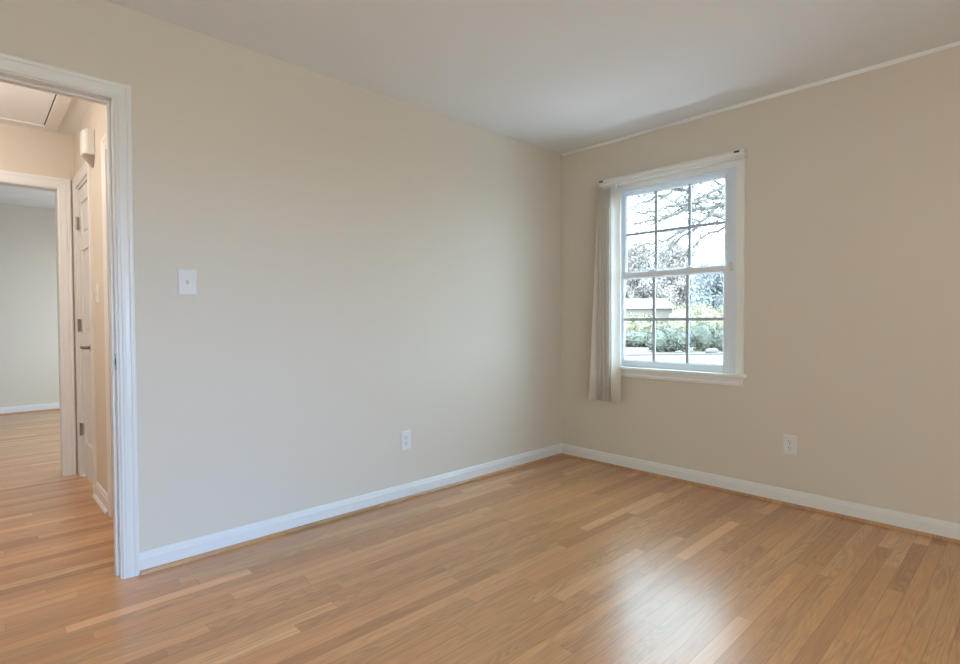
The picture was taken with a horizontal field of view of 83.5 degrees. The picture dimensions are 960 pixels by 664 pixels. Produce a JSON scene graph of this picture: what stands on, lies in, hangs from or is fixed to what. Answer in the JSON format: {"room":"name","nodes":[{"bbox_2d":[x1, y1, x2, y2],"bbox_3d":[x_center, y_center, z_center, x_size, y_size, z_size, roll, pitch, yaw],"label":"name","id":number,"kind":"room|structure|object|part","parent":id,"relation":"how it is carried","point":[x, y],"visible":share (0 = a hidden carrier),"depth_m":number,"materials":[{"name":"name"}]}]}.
{"room":"empty bedroom","nodes":[
{"label":"empty bedroom","id":0,"kind":"room"},
{"bbox_2d":[0,185,54,208],"bbox_3d":[-4.497,-1.567,5.062,6.720,0.120,3.785,-1,2,-44],"label":"ceiling","id":1,"kind":"structure","parent":0,"point":[11,195],"depth_m":6.10,"materials":[{"name":"paint"}]},
{"bbox_2d":[0,203,58,406],"bbox_3d":[-5.763,-0.269,6.423,6.720,2.520,0.100,-1,2,-44],"label":"wall","id":2,"kind":"structure","parent":0,"point":[29,361],"depth_m":6.58,"materials":[{"name":"beige paint"}]},
{"bbox_2d":[0,402,59,414],"bbox_3d":[-6.046,0.953,6.086,5.600,0.093,0.027,-1,2,-44],"label":"baseboard","id":3,"kind":"structure","parent":2,"relation":"attached to","point":[47,406],"depth_m":6.59,"materials":[{"name":"white paint"}]},
{"bbox_3d":[-6.042,0.990,6.082,5.600,0.018,0.014,-1,2,-44],"label":"shoe moulding","id":4,"kind":"part","parent":3,"relation":"part of","materials":[{"name":"brown wood"}]},
{"bbox_2d":[0,123,77,473],"bbox_3d":[-3.183,0.276,3.731,6.720,3.520,0.110,-1,2,-44],"label":"wall","id":5,"kind":"structure","parent":0,"point":[22,149],"depth_m":3.75,"materials":[{"name":"beige paint"}]},
{"bbox_2d":[0,170,76,475],"bbox_3d":[-3.315,-0.023,3.588,0.960,2.124,0.129,-1,2,-44],"label":"door frame","id":6,"kind":"structure","parent":5,"relation":"attached to","point":[61,187],"depth_m":3.85,"materials":[{"name":"white paint"}]},
{"bbox_2d":[74,103,107,493],"bbox_3d":[-2.187,0.322,3.216,0.100,3.440,2.010,-1,2,-44],"label":"wall","id":7,"kind":"structure","parent":0,"point":[95,118],"depth_m":3.26,"materials":[{"name":"beige paint"}]},
{"bbox_2d":[72,161,96,493],"bbox_3d":[-2.652,-0.029,3.659,0.150,2.127,0.672,-1,2,-44],"label":"door","id":8,"kind":"structure","parent":7,"relation":"in","point":[82,200],"depth_m":3.73,"materials":[{"name":"white paint"}]},
{"bbox_3d":[-2.581,0.102,3.521,0.058,0.061,0.136,-1,2,-44],"label":"lever handle","id":9,"kind":"part","parent":8,"relation":"part of","materials":[{"name":"metal"}]},
{"bbox_2d":[80,128,94,167],"bbox_3d":[-2.401,-1.121,3.285,0.061,0.221,0.136,-1,2,-44],"label":"door chime","id":10,"kind":"object","parent":7,"relation":"attached to","point":[87,141],"visible":1,"depth_m":3.25,"materials":[{"name":"white plastic"}]},
{"bbox_2d":[94,284,98,303],"bbox_3d":[-2.339,-0.234,3.277,0.016,0.119,0.080,-1,2,-44],"label":"light switch","id":11,"kind":"object","parent":7,"relation":"attached to","point":[96,285],"visible":1,"depth_m":3.26,"materials":[{"name":"white plastic"}]},
{"bbox_2d":[92,481,107,514],"bbox_3d":[-2.287,0.995,3.247,0.027,0.093,0.445,-1,2,-44],"label":"baseboard","id":12,"kind":"structure","parent":7,"relation":"attached to","point":[100,496],"depth_m":3.23,"materials":[{"name":"white paint"}]},
{"bbox_3d":[-2.292,1.033,3.243,0.014,0.018,0.445,-1,2,-44],"label":"shoe moulding","id":13,"kind":"part","parent":12,"relation":"part of","materials":[{"name":"white paint"}]},
{"bbox_2d":[101,134,112,517],"bbox_3d":[-1.786,-0.014,2.774,0.118,2.127,0.877,-1,2,-44],"label":"door","id":14,"kind":"structure","parent":7,"relation":"in","point":[103,140],"depth_m":3.02,"materials":[{"name":"white paint"}]},
{"bbox_2d":[0,0,560,551],"bbox_3d":[-1.713,0.341,2.204,6.740,3.440,0.110,-1,2,-44],"label":"wall","id":15,"kind":"structure","parent":0,"point":[372,267],"depth_m":2.87,"materials":[{"name":"beige paint"}]},
{"bbox_2d":[0,52,139,578],"bbox_3d":[-1.876,0.005,2.043,0.968,2.120,0.146,-1,2,-44],"label":"door frame","id":16,"kind":"structure","parent":15,"relation":"attached to","point":[116,96],"depth_m":2.29,"materials":[{"name":"white paint"}]},
{"bbox_2d":[177,269,196,294],"bbox_3d":[-1.339,-0.229,2.464,0.080,0.119,0.016,-1,2,-44],"label":"light switch","id":17,"kind":"object","parent":15,"relation":"attached to","point":[187,278],"visible":1,"depth_m":2.46,"materials":[{"name":"white plastic"}]},
{"bbox_2d":[140,443,561,575],"bbox_3d":[-0.403,0.984,3.370,2.980,0.093,0.027,-1,2,-44],"label":"baseboard","id":18,"kind":"structure","parent":15,"relation":"attached to","point":[153,560],"depth_m":2.92,"materials":[{"name":"white paint"}]},
{"bbox_2d":[401,430,410,450],"bbox_3d":[-0.457,0.670,3.325,0.074,0.117,0.009,-1,2,-44],"label":"wall outlet","id":19,"kind":"object","parent":15,"relation":"attached to","point":[405,435],"visible":1,"depth_m":3.32,"materials":[{"name":"white plastic"}]},
{"bbox_2d":[0,410,959,663],"bbox_3d":[-2.182,1.113,2.703,6.720,0.120,10.460,-1,2,-44],"label":"floor","id":20,"kind":"structure","parent":0,"point":[561,559],"depth_m":2.24,"materials":[{"name":"brown wood"}]},
{"bbox_2d":[0,0,959,154],"bbox_3d":[-0.881,-1.424,1.286,6.740,0.120,6.675,-1,2,-44],"label":"ceiling","id":21,"kind":"structure","parent":0,"point":[560,77],"depth_m":2.65,"materials":[{"name":"paint"}]},
{"bbox_2d":[0,82,71,131],"bbox_3d":[-2.709,-1.381,2.887,0.840,0.015,1.555,-1,2,-44],"label":"attic hatch","id":22,"kind":"object","parent":21,"relation":"attached to","point":[19,105],"visible":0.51,"depth_m":3.32,"materials":[{"name":"paint"}]},
{"bbox_3d":[-2.711,-1.386,2.888,0.687,0.005,1.406,-1,2,-44],"label":"hatch panel","id":23,"kind":"part","parent":22,"relation":"part of","materials":[{"name":"paint"}]},
{"bbox_2d":[561,46,959,523],"bbox_3d":[2.264,-0.190,2.802,0.140,2.440,4.500,-1,2,-44],"label":"wall","id":24,"kind":"structure","parent":0,"point":[852,283],"depth_m":3.03,"materials":[{"name":"beige paint"}]},
{"bbox_2d":[614,158,746,386],"bbox_3d":[1.333,-0.380,3.738,0.190,1.428,1.036,-1,2,-44],"label":"window","id":25,"kind":"structure","parent":24,"relation":"in","point":[731,372],"depth_m":3.55,"materials":[{"name":"white paint"}]},
{"bbox_2d":[588,148,747,401],"bbox_3d":[1.239,-0.302,3.669,0.144,1.631,1.096,-1,2,-44],"label":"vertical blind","id":26,"kind":"object","parent":25,"relation":"attached to","point":[605,356],"visible":1,"depth_m":3.93,"materials":[{"name":"white fabric"}]},
{"bbox_3d":[1.251,-1.089,3.622,0.053,0.044,1.022,-1,2,-44],"label":"head rail","id":27,"kind":"part","parent":26,"relation":"part of","materials":[{"name":"white plastic"}]},
{"bbox_2d":[624,275,722,362],"bbox_3d":[1.322,-0.088,3.732,0.010,0.607,0.733,-1,2,-44],"label":"grille","id":28,"kind":"object","parent":25,"relation":"attached to","point":[626,277],"depth_m":3.81,"materials":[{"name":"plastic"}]},
{"bbox_2d":[627,184,724,269],"bbox_3d":[1.339,-0.720,3.742,0.010,0.571,0.728,-1,2,-44],"label":"grille","id":29,"kind":"object","parent":25,"relation":"attached to","point":[669,186],"depth_m":3.75,"materials":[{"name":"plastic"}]},
{"bbox_3d":[1.323,-0.087,3.734,0.030,0.688,0.851,-1,2,-44],"label":"sash","id":30,"kind":"part","parent":25,"relation":"part of","materials":[{"name":"white plastic"}]},
{"bbox_3d":[1.343,-0.714,3.742,0.030,0.634,0.851,-1,2,-44],"label":"sash","id":31,"kind":"part","parent":25,"relation":"part of","materials":[{"name":"white plastic"}]},
{"bbox_3d":[1.293,0.270,3.711,0.072,0.022,1.036,-1,2,-44],"label":"sill","id":32,"kind":"part","parent":25,"relation":"part of","materials":[{"name":"white paint"}]},
{"bbox_2d":[561,443,959,543],"bbox_3d":[2.174,0.984,2.806,0.027,0.093,4.400,-1,2,-44],"label":"baseboard","id":33,"kind":"structure","parent":24,"relation":"attached to","point":[942,530],"depth_m":3.19,"materials":[{"name":"white paint"}]},
{"bbox_2d":[562,41,959,156],"bbox_3d":[2.169,-1.398,2.761,0.012,0.022,4.370,-1,2,-44],"label":"trim","id":34,"kind":"structure","parent":24,"relation":"attached to","point":[954,44],"depth_m":3.15,"materials":[{"name":"paint"}]},
{"bbox_2d":[783,434,796,455],"bbox_3d":[1.829,0.668,3.173,0.009,0.117,0.074,-1,2,-44],"label":"wall outlet","id":35,"kind":"object","parent":24,"relation":"attached to","point":[789,441],"visible":1,"depth_m":3.17,"materials":[{"name":"white plastic"}]},
{"label":"outside","id":36,"kind":"structure","parent":0,"visible":0},
{"bbox_2d":[625,346,722,363],"bbox_3d":[27.060,0.326,64.111,119.400,0.300,130.000,-1,2,-44],"label":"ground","id":37,"kind":"structure","parent":36,"point":[707,359],"depth_m":23.51,"materials":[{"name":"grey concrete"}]},
{"bbox_2d":[625,330,648,346],"bbox_3d":[9.359,0.402,32.901,3.062,1.112,2.154,0,1,-9],"label":"shrub","id":38,"kind":"object","parent":37,"relation":"on","point":[632,338],"visible":0.62,"depth_m":32.24,"materials":[{"name":"green plant"}]},
{"bbox_2d":[625,346,650,351],"bbox_3d":[6.945,0.998,30.181,4.854,0.070,7.079,0,1,8],"label":"driveway","id":39,"kind":"structure","parent":37,"relation":"on","point":[627,349],"depth_m":29.67,"materials":[{"name":"concrete"}]},
{"bbox_2d":[625,312,665,332],"bbox_3d":[11.165,-0.312,38.045,4.257,2.293,2.384,0,1,-2],"label":"hedge","id":40,"kind":"object","parent":37,"relation":"on","point":[646,326],"visible":0.3,"depth_m":37.21,"materials":[{"name":"green plant"}]},
{"bbox_2d":[625,298,675,326],"bbox_3d":[14.615,-1.408,52.998,7.200,3.750,6.800,0,1,0],"label":"house","id":41,"kind":"structure","parent":37,"relation":"on","point":[642,306],"depth_m":50.00,"materials":[{"name":"white"}]},
{"bbox_2d":[625,237,676,304],"bbox_3d":[17.010,-5.008,59.990,8.888,10.762,8.415,-1,1,-23],"label":"bare tree","id":42,"kind":"object","parent":37,"relation":"on","point":[632,285],"visible":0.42,"depth_m":58.13,"materials":[{"name":"grey plant"}]},
{"bbox_2d":[644,325,693,351],"bbox_3d":[9.771,0.335,27.938,2.494,1.444,1.653,0,1,3],"label":"shrub","id":43,"kind":"object","parent":37,"relation":"on","point":[667,339],"visible":0.89,"depth_m":27.49,"materials":[{"name":"green plant"}]},
{"bbox_2d":[625,353,722,355],"bbox_3d":[9.268,1.071,25.246,8.542,0.110,0.470,0,1,-6],"label":"strip","id":44,"kind":"object","parent":37,"relation":"on","point":[662,353],"visible":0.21,"depth_m":25.11,"materials":[{"name":"grey concrete"}]},
{"bbox_2d":[625,180,724,292],"bbox_3d":[5.377,-3.846,10.735,6.900,10.616,5.603,0,1,9],"label":"maple tree","id":45,"kind":"object","parent":37,"relation":"on","point":[682,207],"visible":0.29,"depth_m":9.88,"materials":[{"name":"grey plant"}]},
{"bbox_2d":[656,238,698,311],"bbox_3d":[27.341,-6.493,73.646,9.832,13.075,8.582,0,1,-3],"label":"bare tree","id":46,"kind":"object","parent":37,"relation":"on","point":[677,284],"visible":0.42,"depth_m":72.10,"materials":[{"name":"grey plant"}]},
{"bbox_2d":[666,302,722,332],"bbox_3d":[15.257,-0.588,36.209,5.335,2.892,2.526,0,1,15],"label":"hedge","id":47,"kind":"object","parent":37,"relation":"on","point":[705,312],"visible":0.4,"depth_m":35.83,"materials":[{"name":"green plant"}]},
{"bbox_2d":[689,322,722,350],"bbox_3d":[12.295,0.244,28.416,2.012,1.579,2.369,-1,2,-44],"label":"shrub","id":48,"kind":"object","parent":37,"relation":"on","point":[704,336],"visible":0.76,"depth_m":28.13,"materials":[{"name":"green plant"}]},
{"bbox_2d":[689,257,723,311],"bbox_3d":[20.877,-2.953,47.410,5.799,7.170,6.921,0,1,23],"label":"evergreen tree","id":49,"kind":"object","parent":37,"relation":"on","point":[706,289],"visible":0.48,"depth_m":46.14,"materials":[{"name":"grey plant"}]},
{"bbox_2d":[704,348,718,352],"bbox_3d":[11.094,0.938,25.828,1.014,0.353,0.581,-1,2,-44],"label":"rock","id":50,"kind":"object","parent":37,"relation":"on","point":[708,350],"visible":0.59,"depth_m":25.58,"materials":[{"name":"white stone"}]}
]}

